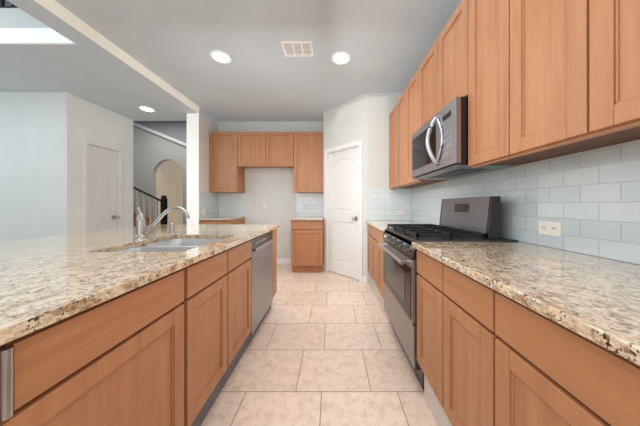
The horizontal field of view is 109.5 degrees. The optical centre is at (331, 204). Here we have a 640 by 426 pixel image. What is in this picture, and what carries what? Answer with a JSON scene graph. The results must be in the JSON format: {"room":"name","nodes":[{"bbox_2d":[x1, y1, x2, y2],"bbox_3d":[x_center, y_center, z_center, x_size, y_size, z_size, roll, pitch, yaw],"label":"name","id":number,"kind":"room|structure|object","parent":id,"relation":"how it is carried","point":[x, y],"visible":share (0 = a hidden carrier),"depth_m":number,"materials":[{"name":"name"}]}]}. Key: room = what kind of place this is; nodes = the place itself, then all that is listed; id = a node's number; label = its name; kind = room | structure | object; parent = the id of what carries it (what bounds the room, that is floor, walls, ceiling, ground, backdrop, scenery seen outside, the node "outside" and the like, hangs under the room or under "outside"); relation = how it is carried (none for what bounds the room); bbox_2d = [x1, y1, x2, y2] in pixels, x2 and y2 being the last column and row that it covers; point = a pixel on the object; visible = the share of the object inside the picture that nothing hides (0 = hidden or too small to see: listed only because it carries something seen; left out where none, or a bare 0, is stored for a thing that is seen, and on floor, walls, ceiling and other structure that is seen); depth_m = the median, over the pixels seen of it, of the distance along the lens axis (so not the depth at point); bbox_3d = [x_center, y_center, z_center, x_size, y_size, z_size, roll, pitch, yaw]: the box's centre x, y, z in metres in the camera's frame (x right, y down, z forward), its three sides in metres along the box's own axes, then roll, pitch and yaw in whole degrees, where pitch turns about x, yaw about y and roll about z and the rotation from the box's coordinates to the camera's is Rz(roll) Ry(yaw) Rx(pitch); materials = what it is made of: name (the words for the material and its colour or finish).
{"room":"kitchen","nodes":[
{"label":"kitchen","id":0,"kind":"room"},
{"bbox_2d":[5,0,11,5],"bbox_3d":[-5.700,-3.150,3.213,6.600,2.620,0.126,0,0,0],"label":"wall","id":1,"kind":"structure","parent":0,"point":[7,3],"depth_m":3.15,"materials":[{"name":"paint"}]},
{"bbox_2d":[0,92,66,240],"bbox_3d":[-6.275,-0.185,3.087,5.450,2.650,0.126,0,0,0],"label":"wall","id":2,"kind":"structure","parent":0,"point":[33,125],"depth_m":3.02,"materials":[{"name":"paint"}]},
{"bbox_2d":[0,44,186,120],"bbox_3d":[-5.700,-1.675,3.087,6.600,0.330,1.932,0,0,0],"label":"ceiling","id":3,"kind":"structure","parent":0,"point":[70,68],"depth_m":2.74,"materials":[{"name":"paint"}]},
{"bbox_2d":[0,0,17,7],"bbox_3d":[-5.725,-2.325,2.179,6.550,0.930,0.052,0,0,0],"label":"loft railing","id":4,"kind":"object","parent":3,"relation":"on","point":[2,2],"visible":0.1,"depth_m":2.16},
{"bbox_2d":[0,8,74,43],"bbox_3d":[-5.700,-1.675,2.110,6.599,0.330,0.020,0,0,0],"label":"trim","id":5,"kind":"structure","parent":3,"relation":"attached to","point":[17,26],"depth_m":2.10,"materials":[{"name":"paint"}]},
{"bbox_2d":[138,106,155,111],"bbox_3d":[-2.910,-1.507,3.551,0.216,0.006,0.227,0,0,0],"label":"recessed light","id":6,"kind":"object","parent":3,"relation":"in","point":[144,108],"visible":1,"depth_m":3.56,"materials":[{"name":"white plastic"}]},
{"bbox_2d":[67,92,132,233],"bbox_3d":[-3.610,-0.185,3.529,0.120,2.650,1.006,0,0,0],"label":"wall","id":7,"kind":"structure","parent":0,"point":[87,120],"depth_m":3.25,"materials":[{"name":"paint"}]},
{"bbox_2d":[84,139,122,231],"bbox_3d":[-3.602,0.098,3.528,0.136,2.085,0.598,0,0,0],"label":"door frame","id":8,"kind":"structure","parent":7,"relation":"attached to","point":[86,142],"depth_m":3.35,"materials":[{"name":"white wood"}]},
{"bbox_2d":[89,145,119,231],"bbox_3d":[-3.546,0.126,3.528,0.127,2.012,0.466,0,0,0],"label":"hall door","id":9,"kind":"structure","parent":7,"relation":"in","point":[103,163],"depth_m":3.53,"materials":[{"name":"white wood"}]},
{"bbox_2d":[7,0,218,126],"bbox_3d":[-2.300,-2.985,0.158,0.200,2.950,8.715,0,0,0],"label":"header beam","id":10,"kind":"structure","parent":0,"point":[31,7],"depth_m":2.19,"materials":[{"name":"paint"}]},
{"bbox_2d":[34,0,198,112],"bbox_3d":[-2.196,-1.565,-0.235,0.006,0.110,7.931,0,0,0],"label":"trim","id":11,"kind":"structure","parent":10,"relation":"attached to","point":[52,6],"depth_m":2.21,"materials":[{"name":"paint"}]},
{"bbox_2d":[133,125,186,223],"bbox_3d":[-5.700,-1.660,6.783,6.600,5.600,0.126,0,0,0],"label":"wall","id":12,"kind":"structure","parent":0,"point":[150,150],"depth_m":6.72,"materials":[{"name":"paint"}]},
{"bbox_2d":[133,122,186,145],"bbox_3d":[-4.500,-1.855,6.654,4.200,1.790,0.025,0,0,0],"label":"trim","id":13,"kind":"structure","parent":12,"relation":"attached to","point":[134,123],"depth_m":6.64,"materials":[{"name":"white wood"}]},
{"bbox_2d":[133,121,186,142],"bbox_3d":[-4.500,-2.690,6.693,4.200,3.340,0.051,0,0,0],"label":"wall","id":14,"kind":"structure","parent":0,"point":[177,130],"depth_m":6.67,"materials":[{"name":"grey paint"}]},
{"bbox_2d":[156,160,182,223],"bbox_3d":[-6.890,-0.360,7.896,3.220,3.000,2.100,0,0,0],"label":"wall","id":15,"kind":"structure","parent":0,"point":[169,175],"depth_m":7.43,"materials":[{"name":"paint"}]},
{"bbox_2d":[187,113,218,223],"bbox_3d":[-2.300,-0.185,4.057,0.200,2.650,0.664,0,0,0],"label":"wall column","id":16,"kind":"structure","parent":0,"point":[199,127],"depth_m":3.73,"materials":[{"name":"paint"}]},
{"bbox_2d":[55,0,460,121],"bbox_3d":[-0.465,-1.770,0.158,3.470,0.300,8.715,0,0,0],"label":"ceiling","id":17,"kind":"structure","parent":0,"point":[387,42],"depth_m":2.29,"materials":[{"name":"paint"}]},
{"bbox_2d":[210,50,231,63],"bbox_3d":[-1.215,-1.617,2.471,0.216,0.006,0.227,0,0,0],"label":"recessed light","id":18,"kind":"object","parent":17,"relation":"in","point":[219,56],"visible":1,"depth_m":2.46,"materials":[{"name":"white plastic"}]},
{"bbox_2d":[281,41,313,56],"bbox_3d":[-0.352,-1.616,2.343,0.311,0.008,0.225,0,0,0],"label":"ceiling vent","id":19,"kind":"object","parent":17,"relation":"in","point":[290,48],"visible":1,"depth_m":2.33,"materials":[{"name":"white metal"}]},
{"bbox_2d":[331,51,350,64],"bbox_3d":[0.099,-1.617,2.487,0.216,0.006,0.227,0,0,0],"label":"recessed light","id":20,"kind":"object","parent":17,"relation":"in","point":[340,57],"visible":1,"depth_m":2.48,"materials":[{"name":"white plastic"}]},
{"bbox_2d":[219,122,322,258],"bbox_3d":[-0.565,-0.240,4.452,3.670,2.760,0.126,0,0,0],"label":"wall","id":21,"kind":"structure","parent":0,"point":[273,186],"depth_m":4.39,"materials":[{"name":"paint"}]},
{"bbox_2d":[199,191,322,217],"bbox_3d":[-1.175,-0.006,4.060,2.048,0.453,0.658,0,0,0],"label":"backsplash","id":22,"kind":"structure","parent":21,"relation":"attached to","point":[214,204],"depth_m":4.38,"materials":[{"name":"white tile"}]},
{"bbox_2d":[209,132,322,192],"bbox_3d":[-1.175,-0.772,4.209,2.046,1.081,0.355,0,0,0],"label":"upper cabinet","id":23,"kind":"object","parent":21,"relation":"attached to","point":[230,153],"visible":0.99,"depth_m":4.04,"materials":[{"name":"brown wood"}]},
{"bbox_2d":[277,259,290,263],"bbox_3d":[-1.188,1.090,4.381,1.003,0.100,0.014,0,0,0],"label":"baseboard","id":24,"kind":"structure","parent":21,"relation":"attached to","point":[279,261],"depth_m":4.37,"materials":[{"name":"white wood"}]},
{"bbox_2d":[201,264,438,425],"bbox_3d":[-3.000,1.190,2.625,12.000,0.100,13.650,0,0,0],"label":"floor","id":25,"kind":"structure","parent":0,"point":[326,351],"depth_m":1.59,"materials":[{"name":"tile"}]},
{"bbox_2d":[0,206,279,425],"bbox_3d":[-1.312,0.574,1.328,1.435,1.132,2.552,0,0,0],"label":"kitchen island","id":26,"kind":"object","parent":25,"relation":"on","point":[143,324],"visible":1,"depth_m":0.81,"materials":[{"name":"brown wood"}]},
{"bbox_2d":[134,206,189,238],"bbox_3d":[-1.150,0.115,1.533,0.362,0.215,0.071,0,0,0],"label":"faucet","id":27,"kind":"object","parent":26,"relation":"on","point":[141,231],"depth_m":1.52,"materials":[{"name":"silver metal"}]},
{"bbox_2d":[114,239,221,251],"bbox_3d":[-0.950,0.384,1.386,0.530,0.259,0.693,0,0,0],"label":"sink","id":28,"kind":"object","parent":26,"relation":"in","point":[159,245],"depth_m":1.39,"materials":[{"name":"silver metal"}]},
{"bbox_2d":[249,231,272,334],"bbox_3d":[-0.922,0.699,2.064,0.626,0.883,0.615,0,0,0],"label":"dishwasher","id":29,"kind":"object","parent":26,"relation":"in","point":[261,258],"depth_m":1.99,"materials":[{"name":"grey metal"}]},
{"bbox_2d":[133,213,153,226],"bbox_3d":[-5.305,0.555,6.219,2.450,1.170,0.992,0,0,0],"label":"stairs","id":30,"kind":"structure","parent":25,"relation":"on","point":[134,214],"depth_m":6.35,"materials":[{"name":"brown wood"}]},
{"bbox_2d":[133,186,166,224],"bbox_3d":[-5.230,0.020,5.670,2.164,2.240,0.123,0,0,0],"label":"stair railing","id":31,"kind":"object","parent":30,"relation":"attached to","point":[163,201],"visible":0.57,"depth_m":5.65,"materials":[{"name":"black wood"}]},
{"bbox_2d":[199,217,244,223],"bbox_3d":[-1.944,0.681,4.049,0.507,0.917,0.659,0,0,0],"label":"base cabinet","id":32,"kind":"object","parent":25,"relation":"on","point":[211,220],"visible":0.11,"depth_m":3.77,"materials":[{"name":"brown wood"}]},
{"bbox_2d":[290,217,322,271],"bbox_3d":[-0.419,0.681,4.049,0.534,0.917,0.659,0,0,0],"label":"base cabinet","id":33,"kind":"object","parent":25,"relation":"on","point":[306,232],"visible":0.93,"depth_m":3.76,"materials":[{"name":"brown wood"}]},
{"bbox_2d":[378,196,517,389],"bbox_3d":[0.777,0.542,1.754,0.706,1.195,0.773,0,0,0],"label":"range","id":34,"kind":"object","parent":25,"relation":"on","point":[471,219],"visible":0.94,"depth_m":1.54,"materials":[{"name":"grey metal"}]},
{"bbox_2d":[365,220,639,425],"bbox_3d":[0.810,0.681,1.652,0.660,0.917,3.199,0,0,0],"label":"base cabinet","id":35,"kind":"object","parent":25,"relation":"on","point":[509,333],"visible":0.85,"depth_m":0.67,"materials":[{"name":"brown wood"}]},
{"bbox_2d":[323,93,411,283],"bbox_3d":[0.385,-0.240,3.688,1.725,2.760,0.498,0,0,41],"label":"wall","id":36,"kind":"structure","parent":0,"point":[365,117],"depth_m":3.28,"materials":[{"name":"paint"}]},
{"bbox_2d":[324,140,361,282],"bbox_3d":[0.194,0.094,3.648,0.119,2.092,0.834,0,0,-44],"label":"door frame","id":37,"kind":"structure","parent":36,"relation":"attached to","point":[357,143],"depth_m":3.87,"materials":[{"name":"white wood"}]},
{"bbox_2d":[329,147,358,279],"bbox_3d":[0.159,0.126,3.618,0.130,2.012,0.688,0,0,-44],"label":"pantry door","id":38,"kind":"structure","parent":36,"relation":"in","point":[343,165],"depth_m":3.62,"materials":[{"name":"white wood"}]},
{"bbox_2d":[323,265,366,283],"bbox_3d":[0.174,1.090,3.596,0.013,0.100,0.956,0,0,-44],"label":"baseboard","id":39,"kind":"structure","parent":36,"relation":"attached to","point":[364,279],"depth_m":3.28,"materials":[{"name":"white wood"}]},
{"bbox_2d":[369,189,410,219],"bbox_3d":[0.840,-0.006,3.251,0.603,0.453,0.008,0,0,0],"label":"backsplash","id":40,"kind":"structure","parent":36,"relation":"attached to","point":[384,204],"depth_m":3.25,"materials":[{"name":"white tile"}]},
{"bbox_2d":[397,210,404,214],"bbox_3d":[0.985,0.110,3.242,0.115,0.072,0.009,0,0,0],"label":"outlet","id":41,"kind":"object","parent":36,"relation":"attached to","point":[399,212],"visible":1,"depth_m":3.24,"materials":[{"name":"plastic"}]},
{"bbox_2d":[411,139,639,264],"bbox_3d":[1.206,-0.240,0.158,0.128,2.760,8.715,0,0,0],"label":"wall","id":42,"kind":"structure","parent":0,"point":[595,196],"depth_m":1.09,"materials":[{"name":"tile"}]},
{"bbox_2d":[411,97,518,179],"bbox_3d":[0.901,-0.448,1.754,0.473,0.420,0.769,0,0,0],"label":"microwave","id":43,"kind":"object","parent":42,"relation":"attached to","point":[439,148],"visible":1,"depth_m":1.55,"materials":[{"name":"silver metal"}]},
{"bbox_2d":[389,0,639,189],"bbox_3d":[0.984,-0.762,1.659,0.328,1.085,3.171,0,0,0],"label":"upper cabinet","id":44,"kind":"object","parent":42,"relation":"attached to","point":[540,80],"visible":0.92,"depth_m":0.96,"materials":[{"name":"brown wood"}]},
{"bbox_2d":[538,221,561,236],"bbox_3d":[1.137,0.123,1.182,0.008,0.072,0.121,0,0,0],"label":"outlet","id":45,"kind":"object","parent":42,"relation":"attached to","point":[544,227],"visible":1,"depth_m":1.17,"materials":[{"name":"plastic"}]}
]}

